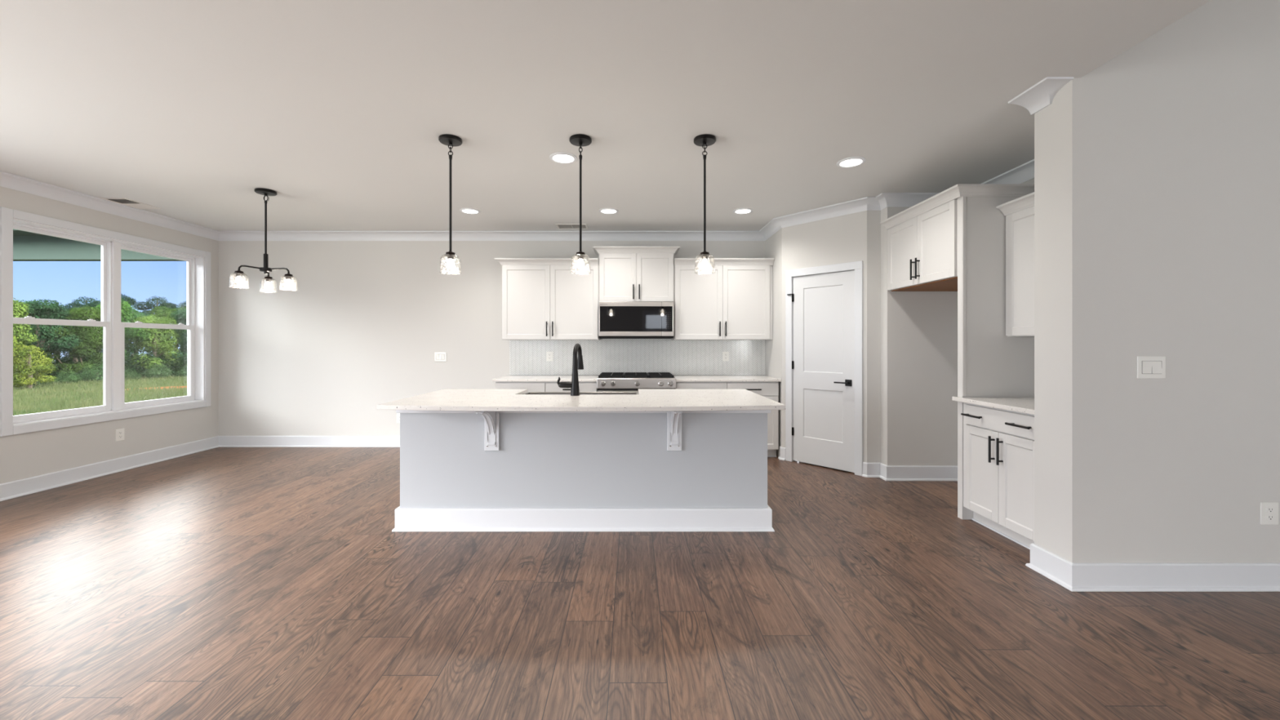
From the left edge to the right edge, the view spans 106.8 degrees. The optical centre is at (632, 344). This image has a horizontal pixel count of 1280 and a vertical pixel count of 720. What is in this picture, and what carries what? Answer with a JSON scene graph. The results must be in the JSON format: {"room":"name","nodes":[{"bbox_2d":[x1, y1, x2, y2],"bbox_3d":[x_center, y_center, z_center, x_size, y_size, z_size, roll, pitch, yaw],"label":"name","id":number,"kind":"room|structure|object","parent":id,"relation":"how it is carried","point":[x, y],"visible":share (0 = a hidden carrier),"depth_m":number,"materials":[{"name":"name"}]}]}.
{"room":"open-plan kitchen","nodes":[
{"label":"open-plan kitchen","id":0,"kind":"room"},
{"bbox_2d":[0,186,218,484],"bbox_3d":[-5.400,-0.060,1.390,0.200,2.740,9.780,0,0,0],"label":"wall","id":1,"kind":"structure","parent":0,"point":[33,454],"depth_m":4.82,"materials":[{"name":"paint"}]},
{"bbox_2d":[0,206,210,436],"bbox_3d":[-5.390,-0.190,4.965,0.220,1.924,1.974,0,0,0],"label":"window","id":2,"kind":"structure","parent":1,"relation":"in","point":[114,406],"depth_m":4.90,"materials":[{"name":"white wood"}]},
{"bbox_2d":[0,435,218,501],"bbox_3d":[-5.285,1.240,1.290,0.030,0.140,9.580,0,0,0],"label":"baseboard","id":3,"kind":"structure","parent":1,"relation":"attached to","point":[11,490],"depth_m":4.70,"materials":[{"name":"white wood"}]},
{"bbox_2d":[115,428,124,441],"bbox_3d":[-5.296,0.934,4.910,0.009,0.122,0.083,0,0,0],"label":"electrical outlet","id":4,"kind":"object","parent":1,"relation":"attached to","point":[119,433],"visible":1,"depth_m":4.91,"materials":[{"name":"white plastic"}]},
{"bbox_2d":[218,240,765,435],"bbox_3d":[-1.900,-0.060,6.180,7.200,2.740,0.200,0,0,0],"label":"wall","id":5,"kind":"structure","parent":0,"point":[359,326],"depth_m":6.08,"materials":[{"name":"paint"}]},
{"bbox_2d":[218,435,399,447],"bbox_3d":[-3.435,1.240,6.065,3.730,0.140,0.030,0,0,0],"label":"baseboard","id":6,"kind":"structure","parent":5,"relation":"attached to","point":[224,441],"depth_m":6.06,"materials":[{"name":"white wood"}]},
{"bbox_2d":[396,413,399,422],"bbox_3d":[-2.975,0.945,6.076,0.083,0.122,0.009,0,0,0],"label":"electrical outlet","id":7,"kind":"object","parent":5,"relation":"attached to","point":[397,415],"visible":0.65,"depth_m":6.07,"materials":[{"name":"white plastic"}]},
{"bbox_2d":[434,351,446,361],"bbox_3d":[-2.457,0.160,6.074,0.150,0.119,0.012,0,0,0],"label":"light switch","id":8,"kind":"object","parent":5,"relation":"attached to","point":[438,356],"visible":1,"depth_m":6.07,"materials":[{"name":"white plastic"}]},
{"bbox_2d":[494,257,600,339],"bbox_3d":[-1.028,-0.542,5.870,1.237,0.972,0.412,0,0,0],"label":"upper cabinet","id":9,"kind":"object","parent":5,"relation":"attached to","point":[543,299],"visible":0.99,"depth_m":5.74,"materials":[{"name":"white wood"}]},
{"bbox_2d":[592,246,679,302],"bbox_3d":[0.046,-0.841,5.870,1.043,0.658,0.412,0,0,0],"label":"upper cabinet","id":10,"kind":"object","parent":5,"relation":"attached to","point":[625,273],"visible":0.97,"depth_m":5.74,"materials":[{"name":"white wood"}]},
{"bbox_2d":[598,302,674,338],"bbox_3d":[0.045,-0.291,5.855,0.894,0.438,0.426,0,0,0],"label":"microwave","id":11,"kind":"object","parent":10,"relation":"attached to","point":[616,320],"visible":1,"depth_m":5.65,"materials":[{"name":"black"}]},
{"bbox_2d":[509,338,765,375],"bbox_3d":[0.063,0.128,6.075,3.270,0.535,0.010,0,0,0],"label":"backsplash","id":12,"kind":"structure","parent":5,"relation":"attached to","point":[526,357],"depth_m":6.07,"materials":[{"name":"grey tile"}]},
{"bbox_2d":[546,351,552,360],"bbox_3d":[-1.058,0.153,6.066,0.083,0.122,0.009,0,0,0],"label":"electrical outlet","id":13,"kind":"object","parent":12,"relation":"attached to","point":[548,354],"visible":1,"depth_m":6.06,"materials":[{"name":"white plastic"}]},
{"bbox_2d":[722,351,728,360],"bbox_3d":[1.192,0.153,6.066,0.083,0.122,0.009,0,0,0],"label":"electrical outlet","id":14,"kind":"object","parent":12,"relation":"attached to","point":[725,354],"visible":1,"depth_m":6.06,"materials":[{"name":"white plastic"}]},
{"bbox_2d":[671,257,774,339],"bbox_3d":[1.099,-0.542,5.870,1.194,0.972,0.412,0,0,0],"label":"upper cabinet","id":15,"kind":"object","parent":5,"relation":"attached to","point":[732,300],"visible":0.98,"depth_m":5.74,"materials":[{"name":"white wood"}]},
{"bbox_2d":[0,0,1210,231],"bbox_3d":[-1.075,-1.445,1.290,8.850,0.034,9.980,0,0,0],"label":"ceiling","id":16,"kind":"structure","parent":0,"point":[340,109],"depth_m":2.76,"materials":[{"name":"paint"}]},
{"bbox_2d":[99,197,162,208],"bbox_3d":[-5.071,-1.427,4.815,0.242,0.007,0.370,0,0,0],"label":"ceiling vent","id":17,"kind":"object","parent":16,"relation":"in","point":[123,201],"visible":1,"depth_m":4.80,"materials":[{"name":"white metal"}]},
{"bbox_2d":[228,187,295,293],"bbox_3d":[-3.363,-0.967,4.416,0.456,0.922,0.498,0,0,0],"label":"chandelier","id":18,"kind":"object","parent":16,"relation":"hanging from","point":[265,192],"visible":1,"depth_m":4.41,"materials":[{"name":"black metal"}]},
{"bbox_2d":[438,133,462,273],"bbox_3d":[-1.264,-0.963,3.300,0.154,0.931,0.154,0,0,0],"label":"pendant lamp","id":19,"kind":"object","parent":16,"relation":"hanging from","point":[448,140],"visible":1,"depth_m":3.29,"materials":[{"name":"black metal"}]},
{"bbox_2d":[459,208,480,213],"bbox_3d":[-1.738,-1.425,5.085,0.210,0.010,0.210,0,0,0],"label":"recessed light","id":20,"kind":"object","parent":16,"relation":"in","point":[468,211],"visible":1,"depth_m":5.07,"materials":[{"name":"white plastic"}]},
{"bbox_2d":[549,151,577,163],"bbox_3d":[-0.530,-1.425,3.640,0.210,0.010,0.210,0,0,0],"label":"recessed light","id":21,"kind":"object","parent":16,"relation":"in","point":[559,157],"visible":1,"depth_m":3.63,"materials":[{"name":"white plastic"}]},
{"bbox_2d":[555,223,588,229],"bbox_3d":[-0.730,-1.427,5.745,0.370,0.007,0.230,0,0,0],"label":"ceiling vent","id":22,"kind":"object","parent":16,"relation":"in","point":[560,226],"visible":1,"depth_m":5.76,"materials":[{"name":"white metal"}]},
{"bbox_2d":[569,133,591,272],"bbox_3d":[-0.360,-0.963,3.300,0.154,0.931,0.154,0,0,0],"label":"pendant lamp","id":23,"kind":"object","parent":16,"relation":"hanging from","point":[581,140],"visible":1,"depth_m":3.29,"materials":[{"name":"black metal"}]},
{"bbox_2d":[599,208,618,213],"bbox_3d":[-0.254,-1.425,5.085,0.210,0.010,0.210,0,0,0],"label":"recessed light","id":24,"kind":"object","parent":16,"relation":"in","point":[605,211],"visible":1,"depth_m":5.07,"materials":[{"name":"white plastic"}]},
{"bbox_2d":[693,133,715,272],"bbox_3d":[0.502,-0.963,3.300,0.154,0.931,0.154,0,0,0],"label":"pendant lamp","id":25,"kind":"object","parent":16,"relation":"hanging from","point":[703,140],"visible":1,"depth_m":3.29,"materials":[{"name":"black metal"}]},
{"bbox_2d":[733,208,753,213],"bbox_3d":[1.183,-1.425,5.085,0.210,0.010,0.210,0,0,0],"label":"recessed light","id":26,"kind":"object","parent":16,"relation":"in","point":[740,211],"visible":1,"depth_m":5.07,"materials":[{"name":"white plastic"}]},
{"bbox_2d":[836,156,866,167],"bbox_3d":[1.713,-1.425,3.725,0.210,0.010,0.210,0,0,0],"label":"recessed light","id":27,"kind":"object","parent":16,"relation":"in","point":[851,162],"visible":1,"depth_m":3.71,"materials":[{"name":"white plastic"}]},
{"bbox_2d":[0,447,1279,719],"bbox_3d":[0.450,1.410,1.290,11.900,0.200,9.980,0,0,0],"label":"floor","id":28,"kind":"structure","parent":0,"point":[218,583],"depth_m":2.26,"materials":[{"name":"laminate"}]},
{"bbox_2d":[495,382,545,393],"bbox_3d":[-1.288,0.869,5.739,0.574,0.882,0.673,0,0,0],"label":"base cabinet","id":29,"kind":"object","parent":28,"relation":"on","point":[530,386],"visible":0.13,"depth_m":5.44,"materials":[{"name":"white wood"}]},
{"bbox_2d":[545,382,597,391],"bbox_3d":[-0.706,0.869,5.739,0.591,0.882,0.673,0,0,0],"label":"base cabinet","id":30,"kind":"object","parent":28,"relation":"on","point":[549,386],"visible":0.07,"depth_m":5.44,"materials":[{"name":"white wood"}]},
{"bbox_2d":[492,375,598,382],"bbox_3d":[-1.001,0.411,5.749,1.198,0.030,0.658,0,0,0],"label":"countertop","id":31,"kind":"structure","parent":30,"relation":"on","point":[507,378],"depth_m":5.42,"materials":[{"name":"white stone"}]},
{"bbox_2d":[391,409,774,531],"bbox_3d":[-0.345,0.869,3.643,2.678,0.882,1.153,0,0,0],"label":"kitchen island","id":32,"kind":"object","parent":28,"relation":"on","point":[460,470],"visible":0.77,"depth_m":3.36,"materials":[{"name":"grey paint"}]},
{"bbox_2d":[376,389,785,411],"bbox_3d":[-0.336,0.411,3.614,2.672,0.030,1.203,0,0,0],"label":"island countertop","id":33,"kind":"structure","parent":32,"relation":"on","point":[479,400],"depth_m":3.31,"materials":[{"name":"white stone"}]},
{"bbox_2d":[556,343,583,395],"bbox_3d":[-0.448,0.194,3.754,0.153,0.405,0.280,0,0,33],"label":"kitchen faucet","id":34,"kind":"object","parent":33,"relation":"on","point":[577,364],"visible":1,"depth_m":3.67,"materials":[{"name":"black metal"}]},
{"bbox_2d":[524,391,638,394],"bbox_3d":[-0.441,0.542,4.001,0.978,0.237,0.494,0,0,0],"label":"sink","id":35,"kind":"object","parent":33,"relation":"in","point":[528,393],"visible":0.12,"depth_m":4.22,"materials":[{"name":"silver metal"}]},
{"bbox_2d":[596,372,675,392],"bbox_3d":[0.045,0.802,5.678,0.896,0.896,0.780,0,0,0],"label":"gas range","id":36,"kind":"object","parent":28,"relation":"on","point":[606,381],"visible":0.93,"depth_m":5.36,"materials":[{"name":"silver metal"}]},
{"bbox_2d":[597,373,675,377],"bbox_3d":[0.045,0.393,5.737,0.888,0.025,0.663,0,0,0],"label":"cooktop","id":37,"kind":"object","parent":36,"relation":"in","point":[602,375],"depth_m":5.44,"materials":[{"name":"black metal"}]},
{"bbox_2d":[675,382,726,389],"bbox_3d":[0.792,0.869,5.739,0.580,0.882,0.673,0,0,0],"label":"base cabinet","id":38,"kind":"object","parent":28,"relation":"on","point":[679,385],"visible":0.12,"depth_m":5.44,"materials":[{"name":"white wood"}]},
{"bbox_2d":[726,382,778,457],"bbox_3d":[1.380,0.869,5.739,0.596,0.882,0.673,0,0,0],"label":"base cabinet","id":39,"kind":"object","parent":28,"relation":"on","point":[770,390],"visible":0.3,"depth_m":5.44,"materials":[{"name":"white wood"}]},
{"bbox_2d":[673,375,781,382],"bbox_3d":[1.094,0.411,5.749,1.204,0.030,0.658,0,0,0],"label":"countertop","id":40,"kind":"structure","parent":39,"relation":"on","point":[678,378],"depth_m":5.42,"materials":[{"name":"white stone"}]},
{"bbox_2d":[880,183,1034,519],"bbox_3d":[2.790,0.067,4.030,0.812,2.486,1.092,0,0,0],"label":"tall cabinet","id":41,"kind":"object","parent":28,"relation":"on","point":[953,239],"visible":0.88,"depth_m":3.55,"materials":[{"name":"white wood"}]},
{"bbox_2d":[960,402,1034,549],"bbox_3d":[2.803,0.869,3.167,0.785,0.882,0.761,0,0,0],"label":"base cabinet","id":42,"kind":"object","parent":28,"relation":"on","point":[998,444],"visible":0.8,"depth_m":3.16,"materials":[{"name":"white wood"}]},
{"bbox_2d":[951,396,1034,414],"bbox_3d":[2.812,0.411,3.196,0.773,0.030,0.820,0,0,0],"label":"countertop","id":43,"kind":"structure","parent":42,"relation":"on","point":[1024,405],"depth_m":3.26,"materials":[{"name":"white stone"}]},
{"bbox_2d":[765,227,782,457],"bbox_3d":[1.760,-0.060,5.845,0.120,2.740,0.870,0,0,0],"label":"wall","id":44,"kind":"structure","parent":0,"point":[774,243],"depth_m":5.60,"materials":[{"name":"paint"}]},
{"bbox_2d":[777,446,785,460],"bbox_3d":[1.695,1.240,5.403,0.048,0.140,0.113,0,0,-23],"label":"baseboard","id":45,"kind":"structure","parent":44,"relation":"attached to","point":[782,450],"depth_m":5.39,"materials":[{"name":"white wood"}]},
{"bbox_2d":[782,210,866,462],"bbox_3d":[2.051,-0.060,5.091,0.110,2.740,0.943,0,0,-41],"label":"wall","id":46,"kind":"structure","parent":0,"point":[841,239],"depth_m":5.01,"materials":[{"name":"paint"}]},
{"bbox_2d":[785,260,862,475],"bbox_3d":[2.056,0.239,5.083,0.214,2.143,0.846,0,0,-41],"label":"door","id":47,"kind":"structure","parent":46,"relation":"attached to","point":[824,304],"depth_m":5.04,"materials":[{"name":"white wood"}]},
{"bbox_2d":[866,210,880,462],"bbox_3d":[2.450,-0.060,4.760,0.260,2.740,0.120,0,0,0],"label":"wall","id":48,"kind":"structure","parent":0,"point":[873,217],"depth_m":4.70,"materials":[{"name":"paint"}]},
{"bbox_2d":[880,207,957,466],"bbox_3d":[2.904,-0.060,4.640,0.893,2.740,0.120,0,0,0],"label":"wall","id":49,"kind":"structure","parent":0,"point":[919,329],"depth_m":4.58,"materials":[{"name":"paint"}]},
{"bbox_2d":[862,462,957,480],"bbox_3d":[2.974,1.240,4.353,0.635,0.140,1.436,0,0,-39],"label":"baseboard","id":50,"kind":"structure","parent":49,"relation":"attached to","point":[882,471],"depth_m":4.57,"materials":[{"name":"white wood"}]},
{"bbox_2d":[1021,177,1034,183],"bbox_3d":[3.275,-0.060,3.682,0.150,2.740,1.796,0,0,0],"label":"wall","id":51,"kind":"structure","parent":0,"point":[1030,181],"depth_m":3.82,"materials":[{"name":"paint"}]},
{"bbox_2d":[995,191,1034,336],"bbox_3d":[2.955,-0.544,3.167,0.482,0.972,0.761,0,0,0],"label":"upper cabinet","id":52,"kind":"object","parent":51,"relation":"attached to","point":[1019,212],"visible":0.17,"depth_m":3.41,"materials":[{"name":"white wood"}]},
{"bbox_2d":[1034,0,1279,563],"bbox_3d":[4.378,-1.440,2.664,4.044,5.500,0.239,0,0,0],"label":"wall","id":53,"kind":"structure","parent":0,"point":[1157,167],"depth_m":2.54,"materials":[{"name":"paint"}]},
{"bbox_2d":[0,159,1034,240],"bbox_3d":[-1.050,-1.377,1.290,8.500,0.103,9.580,0,0,0],"label":"trim","id":54,"kind":"structure","parent":53,"relation":"attached to","point":[1024,172],"depth_m":5.86,"materials":[{"name":"white wood"}]},
{"bbox_2d":[1008,76,1074,115],"bbox_3d":[2.285,-1.390,2.668,0.146,0.076,0.264,0,0,0],"label":"trim","id":55,"kind":"structure","parent":53,"relation":"attached to","point":[1041,95],"depth_m":2.67,"materials":[{"name":"white wood"}]},
{"bbox_2d":[1137,355,1165,378],"bbox_3d":[2.775,0.123,2.539,0.150,0.119,0.012,0,0,0],"label":"light switch","id":56,"kind":"object","parent":53,"relation":"attached to","point":[1148,366],"visible":1,"depth_m":2.54,"materials":[{"name":"white plastic"}]},
{"bbox_2d":[1025,543,1279,591],"bbox_3d":[4.263,1.240,2.664,3.874,0.140,0.299,0,0,0],"label":"baseboard","id":57,"kind":"structure","parent":53,"relation":"attached to","point":[1074,577],"depth_m":2.53,"materials":[{"name":"white wood"}]},
{"bbox_2d":[1259,502,1278,524],"bbox_3d":[3.408,0.905,2.541,0.096,0.120,0.009,0,0,0],"label":"electrical outlet","id":58,"kind":"object","parent":53,"relation":"attached to","point":[1268,511],"visible":1,"depth_m":2.54,"materials":[{"name":"white plastic"}]},
{"bbox_2d":[1266,515,1274,519],"bbox_3d":[3.408,0.925,2.538,0.040,0.025,0.004,0,0,0],"label":"receptacle","id":59,"kind":"object","parent":58,"relation":"attached to","point":[1268,517],"depth_m":2.54,"materials":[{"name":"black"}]},
{"bbox_2d":[1266,507,1274,512],"bbox_3d":[3.408,0.884,2.538,0.040,0.025,0.004,0,0,0],"label":"receptacle","id":60,"kind":"object","parent":58,"relation":"attached to","point":[1268,509],"depth_m":2.54,"materials":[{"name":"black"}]},
{"label":"outside","id":61,"kind":"structure","parent":0,"visible":0},
{"bbox_2d":[13,374,187,415],"bbox_3d":[-85.600,3.650,55.000,160.000,3.779,170.000,0,0,0],"label":"ground","id":62,"kind":"structure","parent":61,"point":[185,384],"depth_m":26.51,"materials":[{"name":"green plant"}]},
{"bbox_2d":[13,335,31,386],"bbox_3d":[-46.693,1.269,35.068,3.196,4.337,3.800,0,0,-26],"label":"tree","id":63,"kind":"object","parent":62,"relation":"on","point":[20,374],"visible":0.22,"depth_m":35.49,"materials":[{"name":"green plant"}]},
{"bbox_2d":[13,297,38,373],"bbox_3d":[-55.160,-0.220,41.185,5.145,7.693,4.523,0,0,24],"label":"broadleaf tree","id":64,"kind":"object","parent":62,"relation":"on","point":[19,308],"visible":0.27,"depth_m":41.71,"materials":[{"name":"green plant"}]},
{"bbox_2d":[15,315,49,352],"bbox_3d":[-63.630,0.143,49.264,6.078,7.850,4.611,0,0,30],"label":"broadleaf tree","id":65,"kind":"object","parent":62,"relation":"on","point":[33,315],"visible":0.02,"depth_m":49.32,"materials":[{"name":"green plant"}]},
{"bbox_2d":[13,344,57,388],"bbox_3d":[-45.666,1.683,35.991,2.764,3.430,2.325,0,0,-42],"label":"tree","id":66,"kind":"object","parent":62,"relation":"on","point":[27,354],"visible":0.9,"depth_m":35.89,"materials":[{"name":"green plant"}]},
{"bbox_2d":[33,373,53,385],"bbox_3d":[-49.562,2.966,39.525,2.069,1.258,1.522,0,0,-9],"label":"shrub","id":67,"kind":"object","parent":62,"relation":"on","point":[38,382],"visible":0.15,"depth_m":39.45,"materials":[{"name":"green plant"}]},
{"bbox_2d":[13,298,83,376],"bbox_3d":[-55.814,-0.287,44.473,4.918,7.880,5.403,0,0,20],"label":"broadleaf tree","id":68,"kind":"object","parent":62,"relation":"on","point":[51,311],"visible":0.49,"depth_m":44.38,"materials":[{"name":"green plant"}]},
{"bbox_2d":[31,305,102,377],"bbox_3d":[-54.804,-0.084,46.782,4.658,7.485,6.140,0,0,-5],"label":"broadleaf tree","id":69,"kind":"object","parent":62,"relation":"on","point":[86,334],"visible":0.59,"depth_m":46.28,"materials":[{"name":"green plant"}]},
{"bbox_2d":[53,370,83,383],"bbox_3d":[-50.042,2.962,42.101,1.563,1.316,2.124,0,0,-38],"label":"shrub","id":70,"kind":"object","parent":62,"relation":"on","point":[72,377],"visible":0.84,"depth_m":41.80,"materials":[{"name":"green plant"}]},
{"bbox_2d":[44,324,94,364],"bbox_3d":[-64.085,-0.061,52.994,5.806,8.416,6.271,0,0,-36],"label":"broadleaf tree","id":71,"kind":"object","parent":62,"relation":"on","point":[65,355],"visible":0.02,"depth_m":53.48,"materials":[{"name":"green plant"}]},
{"bbox_2d":[62,296,101,331],"bbox_3d":[-60.618,-0.748,52.891,4.998,9.304,3.566,0,0,35],"label":"broadleaf tree","id":72,"kind":"object","parent":62,"relation":"on","point":[92,303],"visible":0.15,"depth_m":52.50,"materials":[{"name":"green plant"}]},
{"bbox_2d":[79,363,102,381],"bbox_3d":[-50.101,2.756,44.460,3.285,1.933,2.418,0,0,0],"label":"shrub","id":73,"kind":"object","parent":62,"relation":"on","point":[95,374],"visible":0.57,"depth_m":43.87,"materials":[{"name":"green plant"}]},
{"bbox_2d":[13,346,187,380],"bbox_3d":[-52.309,2.034,54.624,13.537,3.850,33.703,0,0,25],"label":"undergrowth","id":74,"kind":"object","parent":62,"relation":"on","point":[83,359],"visible":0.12,"depth_m":50.81,"materials":[{"name":"green plant"}]},
{"bbox_2d":[71,299,155,374],"bbox_3d":[-55.111,-0.623,50.909,6.123,8.778,5.670,0,0,-2],"label":"broadleaf tree","id":75,"kind":"object","parent":62,"relation":"on","point":[132,333],"visible":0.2,"depth_m":51.33,"materials":[{"name":"green plant"}]},
{"bbox_2d":[88,293,137,306],"bbox_3d":[-64.958,-1.102,59.866,4.744,10.631,5.127,0,0,11],"label":"pine tree","id":76,"kind":"object","parent":62,"relation":"on","point":[131,300],"visible":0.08,"depth_m":59.73,"materials":[{"name":"green plant"}]},
{"bbox_2d":[124,368,142,378],"bbox_3d":[-50.121,3.068,47.145,1.466,1.238,1.992,0,0,34],"label":"shrub","id":77,"kind":"object","parent":62,"relation":"on","point":[134,375],"visible":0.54,"depth_m":47.21,"materials":[{"name":"green plant"}]},
{"bbox_2d":[121,306,164,359],"bbox_3d":[-60.986,-0.345,58.748,5.982,8.676,5.446,0,0,43],"label":"broadleaf tree","id":78,"kind":"object","parent":62,"relation":"on","point":[134,308],"visible":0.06,"depth_m":57.99,"materials":[{"name":"green plant"}]},
{"bbox_2d":[132,295,177,347],"bbox_3d":[-64.640,-1.242,65.094,5.310,10.895,3.788,0,0,3],"label":"broadleaf tree","id":79,"kind":"object","parent":62,"relation":"on","point":[157,300],"visible":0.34,"depth_m":64.38,"materials":[{"name":"green plant"}]},
{"bbox_2d":[143,363,172,378],"bbox_3d":[-49.284,2.877,49.366,2.141,1.771,2.910,0,0,-45],"label":"shrub","id":80,"kind":"object","parent":62,"relation":"on","point":[160,372],"visible":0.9,"depth_m":49.03,"materials":[{"name":"green plant"}]},
{"bbox_2d":[129,313,187,371],"bbox_3d":[-53.334,0.137,53.016,4.447,7.028,5.067,0,0,-10],"label":"broadleaf tree","id":81,"kind":"object","parent":62,"relation":"on","point":[164,337],"visible":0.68,"depth_m":52.74,"materials":[{"name":"green plant"}]},
{"bbox_2d":[148,306,187,357],"bbox_3d":[-59.410,-0.555,62.042,6.545,8.965,4.966,0,0,-13],"label":"broadleaf tree","id":82,"kind":"object","parent":62,"relation":"on","point":[159,313],"visible":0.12,"depth_m":60.80,"materials":[{"name":"green plant"}]},
{"bbox_2d":[164,308,187,370],"bbox_3d":[-52.007,-0.401,56.554,4.867,8.005,5.347,0,0,43],"label":"broadleaf tree","id":83,"kind":"object","parent":62,"relation":"on","point":[180,316],"visible":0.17,"depth_m":54.78,"materials":[{"name":"green plant"}]},
{"bbox_2d":[175,365,187,376],"bbox_3d":[-48.865,3.023,52.250,1.679,1.367,2.282,0,0,-15],"label":"shrub","id":84,"kind":"object","parent":62,"relation":"on","point":[182,371],"visible":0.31,"depth_m":51.60,"materials":[{"name":"green plant"}]},
{"bbox_2d":[176,301,186,337],"bbox_3d":[-64.386,-1.080,68.827,5.328,10.358,4.931,0,0,14],"label":"pine tree","id":85,"kind":"object","parent":62,"relation":"on","point":[184,304],"visible":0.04,"depth_m":68.20,"materials":[{"name":"green plant"}]},
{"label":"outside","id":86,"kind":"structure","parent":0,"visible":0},
{"bbox_2d":[13,229,183,261],"bbox_3d":[-9.025,-1.367,6.375,6.950,0.425,0.450,0,0,0],"label":"porch roof","id":87,"kind":"structure","parent":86,"point":[27,246],"depth_m":6.46,"materials":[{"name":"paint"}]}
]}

